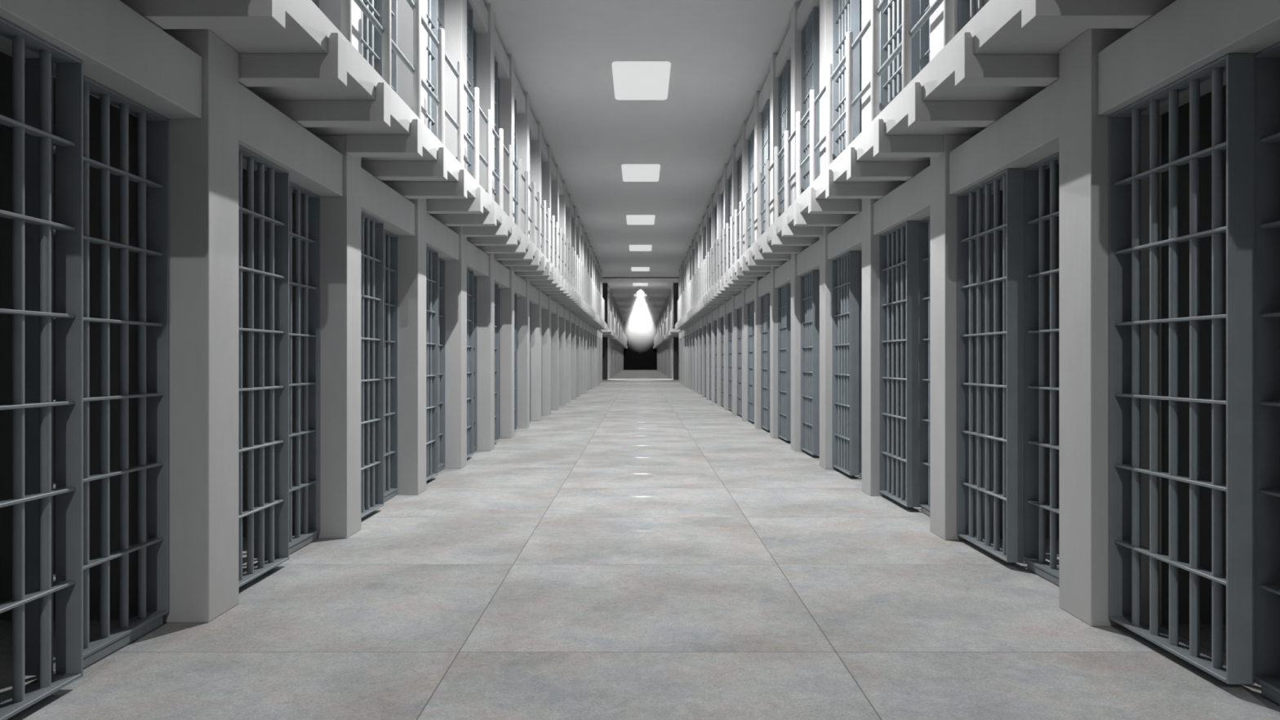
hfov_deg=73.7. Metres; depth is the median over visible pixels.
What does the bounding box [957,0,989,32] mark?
gate
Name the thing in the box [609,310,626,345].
railing
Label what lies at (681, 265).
concrete pillar
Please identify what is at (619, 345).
concrete pillar
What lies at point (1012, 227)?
gate
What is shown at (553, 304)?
lintel
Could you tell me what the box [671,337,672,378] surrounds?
concrete pillar
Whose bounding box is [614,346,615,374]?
concrete pillar
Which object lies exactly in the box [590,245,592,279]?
concrete pillar
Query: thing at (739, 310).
gate
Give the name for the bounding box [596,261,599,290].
concrete pillar
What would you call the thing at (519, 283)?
lintel
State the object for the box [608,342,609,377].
concrete pillar
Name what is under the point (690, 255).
concrete pillar
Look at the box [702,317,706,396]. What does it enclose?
concrete pillar
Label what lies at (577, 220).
lintel
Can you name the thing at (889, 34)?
gate
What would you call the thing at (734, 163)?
concrete pillar
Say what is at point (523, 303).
concrete pillar
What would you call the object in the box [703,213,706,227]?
lintel
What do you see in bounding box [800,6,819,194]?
gate
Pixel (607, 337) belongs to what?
concrete pillar
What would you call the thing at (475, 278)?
panel
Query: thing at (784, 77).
gate
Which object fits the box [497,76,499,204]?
panel
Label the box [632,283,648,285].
recessed light
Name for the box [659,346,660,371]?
concrete pillar
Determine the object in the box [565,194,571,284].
concrete pillar
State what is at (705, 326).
gate
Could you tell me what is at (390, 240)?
panel
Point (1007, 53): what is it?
balcony
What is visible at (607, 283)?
concrete pillar
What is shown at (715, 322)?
gate
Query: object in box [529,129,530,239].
gate
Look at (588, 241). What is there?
concrete pillar
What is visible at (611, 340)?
concrete pillar
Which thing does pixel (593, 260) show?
concrete pillar
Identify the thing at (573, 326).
concrete pillar
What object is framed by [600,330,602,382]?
concrete pillar
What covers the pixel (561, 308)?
lintel
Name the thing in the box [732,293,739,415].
concrete pillar
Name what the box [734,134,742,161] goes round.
lintel
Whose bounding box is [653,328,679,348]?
balcony
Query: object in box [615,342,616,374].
concrete pillar
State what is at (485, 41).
concrete pillar
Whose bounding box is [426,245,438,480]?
gate
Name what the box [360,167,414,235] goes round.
lintel
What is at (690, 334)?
concrete pillar
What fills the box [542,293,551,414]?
concrete pillar
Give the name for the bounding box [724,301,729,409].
concrete pillar
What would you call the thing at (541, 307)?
gate
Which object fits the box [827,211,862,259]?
lintel
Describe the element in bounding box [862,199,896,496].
concrete pillar
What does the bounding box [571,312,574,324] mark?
lintel
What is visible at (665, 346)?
concrete pillar
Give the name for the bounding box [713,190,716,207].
lintel
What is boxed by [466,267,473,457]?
gate
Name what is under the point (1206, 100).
wall partition
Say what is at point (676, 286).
wall
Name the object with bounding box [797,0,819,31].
lintel
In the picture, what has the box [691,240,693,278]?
concrete pillar
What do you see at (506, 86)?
concrete pillar
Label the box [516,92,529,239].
concrete pillar
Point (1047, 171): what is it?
wall partition
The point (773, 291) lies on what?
concrete pillar
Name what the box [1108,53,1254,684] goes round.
gate
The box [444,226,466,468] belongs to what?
concrete pillar
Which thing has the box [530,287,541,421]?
concrete pillar
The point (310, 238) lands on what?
panel
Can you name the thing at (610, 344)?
concrete pillar
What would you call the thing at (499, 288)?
panel
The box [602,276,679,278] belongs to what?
trim
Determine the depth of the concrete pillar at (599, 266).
53.17 m
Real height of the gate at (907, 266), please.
2.826 m
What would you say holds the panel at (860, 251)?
on the floor
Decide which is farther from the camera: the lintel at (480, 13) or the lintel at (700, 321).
the lintel at (700, 321)
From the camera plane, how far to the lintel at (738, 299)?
22.30 m
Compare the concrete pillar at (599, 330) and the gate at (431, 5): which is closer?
the gate at (431, 5)
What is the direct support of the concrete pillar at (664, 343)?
on the floor
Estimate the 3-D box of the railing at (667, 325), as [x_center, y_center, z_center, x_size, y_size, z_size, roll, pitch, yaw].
[2.169,-2.745,94.130,0.094,1.270,72.683,0,0,0]
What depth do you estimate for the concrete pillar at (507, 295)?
16.37 m
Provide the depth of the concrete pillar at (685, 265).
48.50 m
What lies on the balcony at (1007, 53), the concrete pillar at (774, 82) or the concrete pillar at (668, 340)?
the concrete pillar at (774, 82)
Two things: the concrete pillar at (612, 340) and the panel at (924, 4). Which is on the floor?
the concrete pillar at (612, 340)
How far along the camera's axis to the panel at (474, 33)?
14.05 m
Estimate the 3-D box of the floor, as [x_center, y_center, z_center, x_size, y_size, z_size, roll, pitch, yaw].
[0.038,1.600,59.500,9.400,0.200,143.000,0,0,0]
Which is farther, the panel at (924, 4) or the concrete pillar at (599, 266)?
the concrete pillar at (599, 266)
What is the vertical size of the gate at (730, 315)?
2.826 m
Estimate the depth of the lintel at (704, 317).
34.04 m
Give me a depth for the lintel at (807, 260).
13.02 m
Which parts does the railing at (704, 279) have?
post, post, post, post, post, post, post, post, post, post, post, post, post, post, post, post, post, post, post, post, post, post, post, post, post, post, post, post, post, post, post, post, rail, post, post, post, post, post, post, post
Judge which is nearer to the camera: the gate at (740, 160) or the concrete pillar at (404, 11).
the concrete pillar at (404, 11)
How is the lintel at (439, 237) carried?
attached to the concrete pillar at (455, 270)
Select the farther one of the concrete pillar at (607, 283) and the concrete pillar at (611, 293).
the concrete pillar at (611, 293)
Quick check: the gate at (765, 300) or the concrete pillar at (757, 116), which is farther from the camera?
the concrete pillar at (757, 116)
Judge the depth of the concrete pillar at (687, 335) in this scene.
46.20 m
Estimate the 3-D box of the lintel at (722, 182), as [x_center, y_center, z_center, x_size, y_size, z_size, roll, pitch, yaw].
[2.757,-5.564,26.836,0.352,0.345,1.926,0,0,0]
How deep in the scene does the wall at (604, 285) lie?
64.98 m
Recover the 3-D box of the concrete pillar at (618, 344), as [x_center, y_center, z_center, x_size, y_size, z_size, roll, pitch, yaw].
[-2.662,-0.194,97.586,0.400,3.389,0.372,0,0,0]
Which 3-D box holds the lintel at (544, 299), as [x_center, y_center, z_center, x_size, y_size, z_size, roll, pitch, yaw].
[-2.676,-1.552,22.306,0.362,0.353,1.926,0,0,0]
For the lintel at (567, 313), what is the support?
attached to the concrete pillar at (568, 323)
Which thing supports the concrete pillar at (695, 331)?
on the floor
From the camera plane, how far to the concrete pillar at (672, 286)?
67.50 m
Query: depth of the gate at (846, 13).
11.35 m
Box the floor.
[0,369,1279,719]
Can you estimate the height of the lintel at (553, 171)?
0.345 m
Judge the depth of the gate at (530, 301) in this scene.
20.01 m
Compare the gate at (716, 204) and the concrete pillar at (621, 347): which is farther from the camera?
the concrete pillar at (621, 347)
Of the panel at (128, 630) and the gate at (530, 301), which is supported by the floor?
the panel at (128, 630)
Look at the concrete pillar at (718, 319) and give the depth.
27.80 m
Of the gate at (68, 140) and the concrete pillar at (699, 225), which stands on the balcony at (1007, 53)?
the concrete pillar at (699, 225)
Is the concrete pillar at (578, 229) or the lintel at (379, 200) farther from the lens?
the concrete pillar at (578, 229)
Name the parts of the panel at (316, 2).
frame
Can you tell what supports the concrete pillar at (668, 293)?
on the balcony at (671, 333)
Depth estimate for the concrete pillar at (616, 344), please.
90.50 m
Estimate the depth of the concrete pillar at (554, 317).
25.57 m
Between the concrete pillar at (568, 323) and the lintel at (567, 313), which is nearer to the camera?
the lintel at (567, 313)
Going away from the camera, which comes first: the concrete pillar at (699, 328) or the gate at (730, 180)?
the gate at (730, 180)
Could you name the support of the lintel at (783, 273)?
attached to the concrete pillar at (795, 280)
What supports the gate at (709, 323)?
hanging from the lintel at (709, 314)
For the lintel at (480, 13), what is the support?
attached to the concrete pillar at (455, 11)
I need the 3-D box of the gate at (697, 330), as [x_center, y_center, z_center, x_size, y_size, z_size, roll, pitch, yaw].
[2.693,0.040,38.809,0.120,2.826,0.975,0,0,0]
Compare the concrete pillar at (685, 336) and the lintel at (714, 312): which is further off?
the concrete pillar at (685, 336)
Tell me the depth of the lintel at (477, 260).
13.14 m
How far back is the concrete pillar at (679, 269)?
55.40 m
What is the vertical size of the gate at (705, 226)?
2.826 m
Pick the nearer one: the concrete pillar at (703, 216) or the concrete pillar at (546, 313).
the concrete pillar at (546, 313)
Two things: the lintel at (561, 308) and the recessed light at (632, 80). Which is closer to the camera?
the recessed light at (632, 80)
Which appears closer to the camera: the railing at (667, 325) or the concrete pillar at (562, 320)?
the concrete pillar at (562, 320)
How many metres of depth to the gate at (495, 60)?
15.41 m
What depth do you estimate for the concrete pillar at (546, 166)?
23.27 m
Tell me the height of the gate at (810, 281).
2.826 m
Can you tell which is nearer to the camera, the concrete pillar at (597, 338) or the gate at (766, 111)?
the gate at (766, 111)
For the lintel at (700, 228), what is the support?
attached to the concrete pillar at (703, 216)
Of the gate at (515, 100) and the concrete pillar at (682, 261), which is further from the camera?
the concrete pillar at (682, 261)
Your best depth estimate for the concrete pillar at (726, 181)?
25.50 m
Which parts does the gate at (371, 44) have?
frame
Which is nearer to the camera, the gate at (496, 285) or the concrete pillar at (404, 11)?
the concrete pillar at (404, 11)
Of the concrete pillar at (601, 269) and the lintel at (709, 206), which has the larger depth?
the concrete pillar at (601, 269)
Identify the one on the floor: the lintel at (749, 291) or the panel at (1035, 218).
the panel at (1035, 218)
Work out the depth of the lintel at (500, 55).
15.63 m
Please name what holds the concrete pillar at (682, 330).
on the floor
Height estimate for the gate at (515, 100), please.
2.826 m
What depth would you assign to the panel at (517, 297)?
18.65 m
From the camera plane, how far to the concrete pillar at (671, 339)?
69.80 m
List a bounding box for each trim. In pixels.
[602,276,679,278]
[602,380,679,381]
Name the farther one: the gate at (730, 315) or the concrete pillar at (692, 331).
the concrete pillar at (692, 331)
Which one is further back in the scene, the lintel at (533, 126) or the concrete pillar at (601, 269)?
the concrete pillar at (601, 269)
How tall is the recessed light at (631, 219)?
0.012 m
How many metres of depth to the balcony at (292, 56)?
6.20 m
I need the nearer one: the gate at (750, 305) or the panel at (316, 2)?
the panel at (316, 2)
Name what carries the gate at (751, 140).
hanging from the lintel at (749, 126)
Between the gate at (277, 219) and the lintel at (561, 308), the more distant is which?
the lintel at (561, 308)
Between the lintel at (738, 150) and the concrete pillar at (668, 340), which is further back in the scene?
the concrete pillar at (668, 340)
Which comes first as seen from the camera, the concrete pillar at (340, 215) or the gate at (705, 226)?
the concrete pillar at (340, 215)
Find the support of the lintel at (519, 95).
attached to the concrete pillar at (506, 86)
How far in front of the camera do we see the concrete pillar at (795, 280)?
14.00 m
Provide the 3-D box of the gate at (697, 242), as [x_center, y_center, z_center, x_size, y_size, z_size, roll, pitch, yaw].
[2.703,-3.977,38.809,0.120,2.826,0.975,0,0,0]
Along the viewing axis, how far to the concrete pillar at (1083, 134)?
4.83 m
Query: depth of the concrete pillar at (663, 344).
93.10 m
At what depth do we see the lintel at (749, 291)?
19.98 m
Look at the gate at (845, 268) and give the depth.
11.19 m
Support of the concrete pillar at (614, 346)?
on the floor
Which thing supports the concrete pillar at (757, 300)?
on the floor
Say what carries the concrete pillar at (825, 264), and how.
on the floor
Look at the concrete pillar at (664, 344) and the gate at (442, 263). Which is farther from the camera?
the concrete pillar at (664, 344)
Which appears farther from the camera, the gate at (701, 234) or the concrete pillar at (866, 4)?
the gate at (701, 234)
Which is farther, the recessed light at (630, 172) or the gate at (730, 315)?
the recessed light at (630, 172)
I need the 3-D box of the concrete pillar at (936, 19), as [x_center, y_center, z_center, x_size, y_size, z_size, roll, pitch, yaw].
[2.738,-3.990,7.286,0.400,3.759,0.372,0,0,0]
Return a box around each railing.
[341,0,604,320]
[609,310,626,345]
[653,310,672,345]
[677,0,954,320]
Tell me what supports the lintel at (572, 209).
attached to the concrete pillar at (568, 210)
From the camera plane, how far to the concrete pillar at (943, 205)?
7.10 m
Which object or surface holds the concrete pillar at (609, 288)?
on the balcony at (609, 333)
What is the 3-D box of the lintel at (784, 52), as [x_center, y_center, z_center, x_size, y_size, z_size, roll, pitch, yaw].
[2.757,-5.564,15.336,0.352,0.345,1.926,0,0,0]
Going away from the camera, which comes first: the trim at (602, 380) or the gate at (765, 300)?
the gate at (765, 300)
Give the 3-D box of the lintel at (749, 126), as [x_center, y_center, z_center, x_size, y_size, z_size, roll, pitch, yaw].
[2.757,-5.564,19.936,0.352,0.345,1.926,0,0,0]
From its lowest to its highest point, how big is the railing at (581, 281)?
1.270 m
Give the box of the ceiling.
[482,0,801,321]
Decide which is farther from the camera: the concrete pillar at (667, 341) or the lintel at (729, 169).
the concrete pillar at (667, 341)
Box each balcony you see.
[120,0,607,330]
[602,328,627,348]
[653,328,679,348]
[675,0,1176,331]
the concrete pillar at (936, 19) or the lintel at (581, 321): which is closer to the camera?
the concrete pillar at (936, 19)
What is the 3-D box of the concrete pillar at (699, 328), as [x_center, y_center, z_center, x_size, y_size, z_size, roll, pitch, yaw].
[2.738,-0.189,37.186,0.400,3.377,0.372,0,0,0]
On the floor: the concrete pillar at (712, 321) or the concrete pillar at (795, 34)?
the concrete pillar at (712, 321)
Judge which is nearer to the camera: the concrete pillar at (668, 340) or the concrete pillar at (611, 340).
the concrete pillar at (611, 340)
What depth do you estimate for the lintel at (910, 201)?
8.33 m
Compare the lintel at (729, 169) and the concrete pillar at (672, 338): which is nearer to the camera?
the lintel at (729, 169)
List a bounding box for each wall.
[602,283,607,379]
[623,321,657,369]
[673,283,679,379]
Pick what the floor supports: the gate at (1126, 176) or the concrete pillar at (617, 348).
the concrete pillar at (617, 348)
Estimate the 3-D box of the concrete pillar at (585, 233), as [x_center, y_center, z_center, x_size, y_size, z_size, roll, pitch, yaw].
[-2.662,-3.990,39.556,0.400,3.759,0.372,0,0,0]
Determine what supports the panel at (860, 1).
on the kerb
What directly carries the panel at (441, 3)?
on the kerb
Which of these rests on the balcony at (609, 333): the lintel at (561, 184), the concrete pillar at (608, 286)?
the concrete pillar at (608, 286)
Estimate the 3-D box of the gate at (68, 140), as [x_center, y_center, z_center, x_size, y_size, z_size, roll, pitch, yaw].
[-2.617,0.040,3.433,0.120,2.826,0.975,0,0,0]
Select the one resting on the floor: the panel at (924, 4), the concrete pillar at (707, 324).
the concrete pillar at (707, 324)
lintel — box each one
[0,0,202,118]
[239,83,342,195]
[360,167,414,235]
[426,212,458,260]
[466,240,488,276]
[468,0,488,32]
[494,28,509,79]
[494,259,510,288]
[514,73,525,113]
[514,273,525,297]
[529,108,537,140]
[529,284,538,303]
[541,134,547,162]
[541,292,548,309]
[551,157,556,179]
[551,298,556,314]
[559,176,563,195]
[559,304,563,317]
[565,191,568,207]
[565,308,569,320]
[571,204,573,217]
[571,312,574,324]
[576,215,578,227]
[576,315,578,326]
[580,319,582,328]
[699,222,702,235]
[699,318,702,328]
[702,315,706,326]
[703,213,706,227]
[707,203,711,217]
[707,312,711,324]
[712,308,716,320]
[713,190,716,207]
[719,173,724,194]
[719,303,724,317]
[725,298,732,314]
[726,155,732,179]
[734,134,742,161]
[734,291,742,309]
[745,106,754,139]
[745,283,754,303]
[758,72,769,112]
[758,273,769,297]
[774,258,791,288]
[775,25,791,77]
[796,240,819,275]
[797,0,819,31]
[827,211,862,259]
[873,165,929,235]
[949,79,1058,194]
[1097,0,1279,115]
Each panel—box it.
[25,58,168,683]
[253,170,319,560]
[311,0,319,8]
[363,0,396,93]
[364,222,398,507]
[437,0,444,30]
[472,26,476,177]
[473,275,477,452]
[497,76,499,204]
[498,288,500,438]
[516,297,517,426]
[858,249,862,479]
[859,0,862,133]
[919,216,929,515]
[920,0,929,71]
[1023,151,1058,586]
[1254,42,1279,705]
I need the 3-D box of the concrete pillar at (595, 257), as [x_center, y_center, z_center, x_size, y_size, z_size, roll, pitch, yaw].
[-2.662,-3.990,48.756,0.400,3.759,0.372,0,0,0]
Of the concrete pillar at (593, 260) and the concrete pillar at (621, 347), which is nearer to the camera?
the concrete pillar at (593, 260)
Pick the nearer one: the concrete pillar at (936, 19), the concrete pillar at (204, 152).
the concrete pillar at (204, 152)
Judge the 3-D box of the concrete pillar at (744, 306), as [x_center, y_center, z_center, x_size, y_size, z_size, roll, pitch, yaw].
[2.738,-0.189,21.086,0.400,3.377,0.372,0,0,0]
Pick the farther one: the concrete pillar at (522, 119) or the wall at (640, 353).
the wall at (640, 353)
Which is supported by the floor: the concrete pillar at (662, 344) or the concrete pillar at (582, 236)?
the concrete pillar at (662, 344)
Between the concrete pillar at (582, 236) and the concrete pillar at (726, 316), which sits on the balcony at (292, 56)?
the concrete pillar at (582, 236)
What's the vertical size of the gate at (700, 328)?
2.826 m
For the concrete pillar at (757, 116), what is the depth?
18.60 m
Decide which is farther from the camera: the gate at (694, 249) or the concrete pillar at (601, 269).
the concrete pillar at (601, 269)
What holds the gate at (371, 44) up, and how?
hanging from the lintel
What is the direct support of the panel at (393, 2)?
on the kerb
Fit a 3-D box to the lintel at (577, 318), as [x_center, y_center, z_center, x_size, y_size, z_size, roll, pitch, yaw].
[-2.676,-1.552,33.806,0.362,0.353,1.926,0,0,0]
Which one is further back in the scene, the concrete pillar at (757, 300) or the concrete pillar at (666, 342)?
the concrete pillar at (666, 342)
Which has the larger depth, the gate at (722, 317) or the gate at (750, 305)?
the gate at (722, 317)
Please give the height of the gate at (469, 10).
2.826 m
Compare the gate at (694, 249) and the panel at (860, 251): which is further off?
the gate at (694, 249)
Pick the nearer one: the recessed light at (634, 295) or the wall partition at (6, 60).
the wall partition at (6, 60)
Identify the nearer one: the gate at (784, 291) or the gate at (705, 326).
the gate at (784, 291)
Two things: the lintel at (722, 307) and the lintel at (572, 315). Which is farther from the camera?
the lintel at (572, 315)
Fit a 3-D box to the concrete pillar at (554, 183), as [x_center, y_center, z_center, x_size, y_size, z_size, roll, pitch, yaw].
[-2.662,-3.990,25.756,0.400,3.759,0.372,0,0,0]
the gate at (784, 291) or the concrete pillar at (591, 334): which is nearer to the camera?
the gate at (784, 291)
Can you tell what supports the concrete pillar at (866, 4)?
on the balcony at (1007, 53)
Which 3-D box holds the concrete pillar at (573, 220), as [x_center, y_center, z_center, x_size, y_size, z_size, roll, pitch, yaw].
[-2.662,-3.990,32.656,0.400,3.759,0.372,0,0,0]
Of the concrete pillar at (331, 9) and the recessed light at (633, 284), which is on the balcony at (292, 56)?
the concrete pillar at (331, 9)
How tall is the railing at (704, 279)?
1.270 m
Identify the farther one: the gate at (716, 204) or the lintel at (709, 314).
the lintel at (709, 314)
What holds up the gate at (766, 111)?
hanging from the lintel at (764, 95)
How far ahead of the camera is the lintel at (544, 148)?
22.48 m
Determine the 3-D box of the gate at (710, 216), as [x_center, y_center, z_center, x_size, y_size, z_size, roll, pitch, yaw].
[2.703,-3.977,31.909,0.120,2.826,0.975,0,0,0]
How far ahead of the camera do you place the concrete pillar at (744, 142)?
20.90 m
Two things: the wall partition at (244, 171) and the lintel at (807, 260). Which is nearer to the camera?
the wall partition at (244, 171)
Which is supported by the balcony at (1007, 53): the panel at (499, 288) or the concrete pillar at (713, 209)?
the concrete pillar at (713, 209)
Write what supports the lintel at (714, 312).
attached to the concrete pillar at (718, 319)
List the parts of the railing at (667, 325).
post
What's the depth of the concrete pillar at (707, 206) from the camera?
32.40 m
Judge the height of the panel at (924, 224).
2.870 m
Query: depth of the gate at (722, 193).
27.78 m
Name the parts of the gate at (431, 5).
frame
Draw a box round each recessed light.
[611,61,671,100]
[621,164,660,182]
[626,214,654,224]
[629,244,652,251]
[631,266,649,271]
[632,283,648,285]
[633,293,646,296]
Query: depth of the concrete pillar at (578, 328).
34.77 m
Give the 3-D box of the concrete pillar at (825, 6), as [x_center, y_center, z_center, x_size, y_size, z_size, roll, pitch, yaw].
[2.738,-3.990,11.886,0.400,3.759,0.372,0,0,0]
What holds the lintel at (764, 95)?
attached to the concrete pillar at (774, 82)
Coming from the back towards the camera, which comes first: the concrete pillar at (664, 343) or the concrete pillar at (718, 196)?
the concrete pillar at (664, 343)
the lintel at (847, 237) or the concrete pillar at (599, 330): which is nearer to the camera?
the lintel at (847, 237)
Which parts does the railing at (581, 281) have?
post, post, post, post, post, post, post, rail, post, post, post, post, post, post, post, post, post, post, post, post, post, post, post, post, post, post, post, post, post, post, post, post, post, post, post, post, post, post, post, post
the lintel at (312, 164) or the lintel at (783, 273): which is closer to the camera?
the lintel at (312, 164)
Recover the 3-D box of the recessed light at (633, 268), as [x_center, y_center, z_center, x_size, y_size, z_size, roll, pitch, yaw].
[0.026,-5.863,55.100,1.173,0.012,2.460,0,0,0]
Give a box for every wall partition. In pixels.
[0,51,137,620]
[242,168,294,537]
[992,163,1058,538]
[1161,84,1226,623]
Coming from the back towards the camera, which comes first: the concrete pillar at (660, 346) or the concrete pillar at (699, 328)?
the concrete pillar at (660, 346)
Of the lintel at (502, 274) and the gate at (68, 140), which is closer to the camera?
the gate at (68, 140)
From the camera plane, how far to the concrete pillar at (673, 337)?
65.50 m
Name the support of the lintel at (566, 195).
attached to the concrete pillar at (562, 197)
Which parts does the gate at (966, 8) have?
frame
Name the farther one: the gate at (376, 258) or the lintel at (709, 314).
the lintel at (709, 314)
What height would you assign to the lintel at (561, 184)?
0.345 m
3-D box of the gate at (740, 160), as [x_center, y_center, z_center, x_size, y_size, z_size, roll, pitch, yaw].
[2.703,-3.977,22.709,0.120,2.826,0.975,0,0,0]
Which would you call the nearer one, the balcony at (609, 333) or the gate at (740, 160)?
the gate at (740, 160)
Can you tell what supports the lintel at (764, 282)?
attached to the concrete pillar at (773, 291)
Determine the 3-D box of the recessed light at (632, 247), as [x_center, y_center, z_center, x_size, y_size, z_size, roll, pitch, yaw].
[0.026,-5.863,44.700,1.173,0.012,2.460,0,0,0]
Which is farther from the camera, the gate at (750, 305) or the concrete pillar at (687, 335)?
the concrete pillar at (687, 335)
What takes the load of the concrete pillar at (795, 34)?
on the balcony at (1007, 53)
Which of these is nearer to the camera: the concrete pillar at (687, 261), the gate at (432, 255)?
the gate at (432, 255)
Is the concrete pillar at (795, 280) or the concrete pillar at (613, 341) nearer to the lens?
the concrete pillar at (795, 280)
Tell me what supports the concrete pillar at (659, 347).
on the floor
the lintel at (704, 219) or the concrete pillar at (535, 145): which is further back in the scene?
the lintel at (704, 219)
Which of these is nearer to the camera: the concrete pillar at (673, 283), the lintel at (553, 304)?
the lintel at (553, 304)
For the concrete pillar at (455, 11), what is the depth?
11.77 m
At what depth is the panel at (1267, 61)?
3.84 m
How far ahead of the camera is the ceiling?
19.45 m
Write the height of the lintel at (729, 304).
0.353 m
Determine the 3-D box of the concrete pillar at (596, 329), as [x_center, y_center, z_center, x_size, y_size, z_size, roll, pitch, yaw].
[-2.662,-0.195,48.756,0.400,3.389,0.372,0,0,0]
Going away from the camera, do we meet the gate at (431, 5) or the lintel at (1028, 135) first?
the lintel at (1028, 135)
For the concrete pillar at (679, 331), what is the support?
on the floor
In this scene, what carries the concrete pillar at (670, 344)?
on the floor
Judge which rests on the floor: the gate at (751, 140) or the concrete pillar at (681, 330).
the concrete pillar at (681, 330)
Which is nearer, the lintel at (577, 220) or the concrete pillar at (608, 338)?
the lintel at (577, 220)
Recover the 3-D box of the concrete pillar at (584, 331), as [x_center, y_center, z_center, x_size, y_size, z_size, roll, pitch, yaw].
[-2.662,-0.195,39.556,0.400,3.389,0.372,0,0,0]
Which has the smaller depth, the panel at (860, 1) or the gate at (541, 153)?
the panel at (860, 1)
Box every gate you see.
[0,17,83,719]
[239,145,288,587]
[360,0,382,76]
[360,210,383,518]
[426,0,437,137]
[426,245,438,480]
[438,257,445,471]
[466,0,472,176]
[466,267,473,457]
[494,55,497,204]
[494,282,498,442]
[514,97,516,224]
[514,293,516,431]
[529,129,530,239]
[529,301,530,422]
[541,153,542,252]
[541,306,542,415]
[693,248,694,275]
[693,331,694,390]
[697,242,697,271]
[697,329,697,391]
[700,328,702,394]
[701,234,702,262]
[704,325,706,395]
[705,226,706,255]
[709,216,711,252]
[709,323,711,399]
[714,320,716,402]
[715,204,716,282]
[720,189,724,275]
[720,316,724,406]
[728,173,732,267]
[728,311,732,410]
[737,152,742,258]
[737,306,742,415]
[747,128,754,248]
[747,301,754,422]
[760,293,769,430]
[761,98,769,234]
[777,283,791,440]
[778,59,791,216]
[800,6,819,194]
[800,270,819,455]
[831,250,858,475]
[832,0,859,161]
[879,221,919,506]
[880,0,919,112]
[956,168,1023,562]
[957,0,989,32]
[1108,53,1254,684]
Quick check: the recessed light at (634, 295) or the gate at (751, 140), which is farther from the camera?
the recessed light at (634, 295)
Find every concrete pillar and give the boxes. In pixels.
[146,29,239,622]
[300,135,360,538]
[319,0,360,53]
[395,199,426,494]
[396,0,426,125]
[444,0,466,169]
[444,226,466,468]
[475,253,494,450]
[476,4,494,200]
[498,266,514,438]
[499,53,514,222]
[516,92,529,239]
[516,280,529,428]
[530,121,541,251]
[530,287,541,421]
[542,144,551,262]
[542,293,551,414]
[551,164,559,271]
[551,301,559,409]
[559,180,565,278]
[559,305,565,405]
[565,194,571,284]
[565,310,571,402]
[571,205,576,255]
[571,313,576,399]
[576,216,580,258]
[576,317,580,396]
[580,225,583,264]
[580,319,583,394]
[583,232,586,270]
[583,321,586,392]
[586,240,590,275]
[586,324,590,391]
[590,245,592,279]
[590,325,592,389]
[592,251,595,283]
[592,328,595,387]
[595,257,596,287]
[595,328,596,386]
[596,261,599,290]
[596,329,599,385]
[599,266,600,293]
[599,329,600,383]
[600,269,602,296]
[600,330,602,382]
[607,283,608,328]
[607,337,608,379]
[608,285,608,328]
[608,288,609,328]
[608,337,608,378]
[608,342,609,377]
[609,343,610,377]
[610,293,612,312]
[610,340,612,377]
[612,340,613,376]
[613,341,613,376]
[613,346,614,375]
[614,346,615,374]
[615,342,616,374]
[616,343,617,373]
[617,344,618,373]
[617,347,617,373]
[618,345,619,372]
[621,346,622,371]
[658,346,659,371]
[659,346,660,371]
[660,346,661,372]
[662,344,662,373]
[662,344,663,373]
[663,343,664,373]
[664,342,665,374]
[665,346,666,374]
[666,341,667,376]
[666,342,666,375]
[667,340,668,376]
[668,293,670,314]
[668,340,670,377]
[670,343,671,377]
[671,285,672,310]
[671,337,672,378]
[671,338,671,377]
[672,283,673,328]
[672,337,673,379]
[679,269,680,297]
[679,331,680,382]
[680,265,682,295]
[680,329,682,384]
[682,261,684,292]
[682,329,684,385]
[684,257,686,289]
[684,328,686,386]
[686,251,688,285]
[686,328,688,387]
[688,245,691,282]
[688,325,691,389]
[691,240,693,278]
[691,324,694,391]
[694,232,697,273]
[694,321,697,392]
[697,224,701,268]
[697,319,701,394]
[702,215,705,262]
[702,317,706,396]
[706,205,709,255]
[706,313,710,399]
[711,193,715,248]
[711,310,715,402]
[716,179,720,279]
[716,305,722,405]
[724,163,728,271]
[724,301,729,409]
[732,144,737,263]
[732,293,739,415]
[742,120,747,253]
[742,288,750,421]
[754,90,761,241]
[754,275,764,428]
[769,53,778,226]
[769,266,781,438]
[791,2,800,204]
[791,253,804,451]
[819,0,832,174]
[819,226,839,469]
[862,0,902,131]
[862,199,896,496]
[929,0,986,61]
[929,134,992,540]
[1058,28,1161,626]
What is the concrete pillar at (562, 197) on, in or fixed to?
on the balcony at (292, 56)
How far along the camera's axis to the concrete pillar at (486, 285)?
14.07 m
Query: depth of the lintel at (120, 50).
4.14 m
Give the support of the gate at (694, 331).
hanging from the lintel
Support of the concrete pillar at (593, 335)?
on the floor
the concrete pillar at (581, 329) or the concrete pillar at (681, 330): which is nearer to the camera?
the concrete pillar at (581, 329)
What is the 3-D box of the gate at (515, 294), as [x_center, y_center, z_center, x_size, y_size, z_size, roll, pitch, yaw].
[-2.617,0.040,17.233,0.120,2.826,0.975,0,0,0]
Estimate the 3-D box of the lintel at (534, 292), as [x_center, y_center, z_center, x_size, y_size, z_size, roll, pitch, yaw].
[-2.676,-1.552,20.006,0.362,0.353,1.926,0,0,0]
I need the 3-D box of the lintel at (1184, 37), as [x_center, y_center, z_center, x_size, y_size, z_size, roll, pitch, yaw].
[2.752,-1.552,3.836,0.362,0.353,1.926,0,0,0]
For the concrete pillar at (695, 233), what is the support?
on the balcony at (1007, 53)
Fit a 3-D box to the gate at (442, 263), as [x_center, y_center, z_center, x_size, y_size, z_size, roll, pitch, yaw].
[-2.744,0.062,11.278,0.120,2.870,0.975,0,0,0]
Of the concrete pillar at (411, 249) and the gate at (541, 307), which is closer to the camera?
the concrete pillar at (411, 249)
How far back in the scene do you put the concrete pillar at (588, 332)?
41.67 m

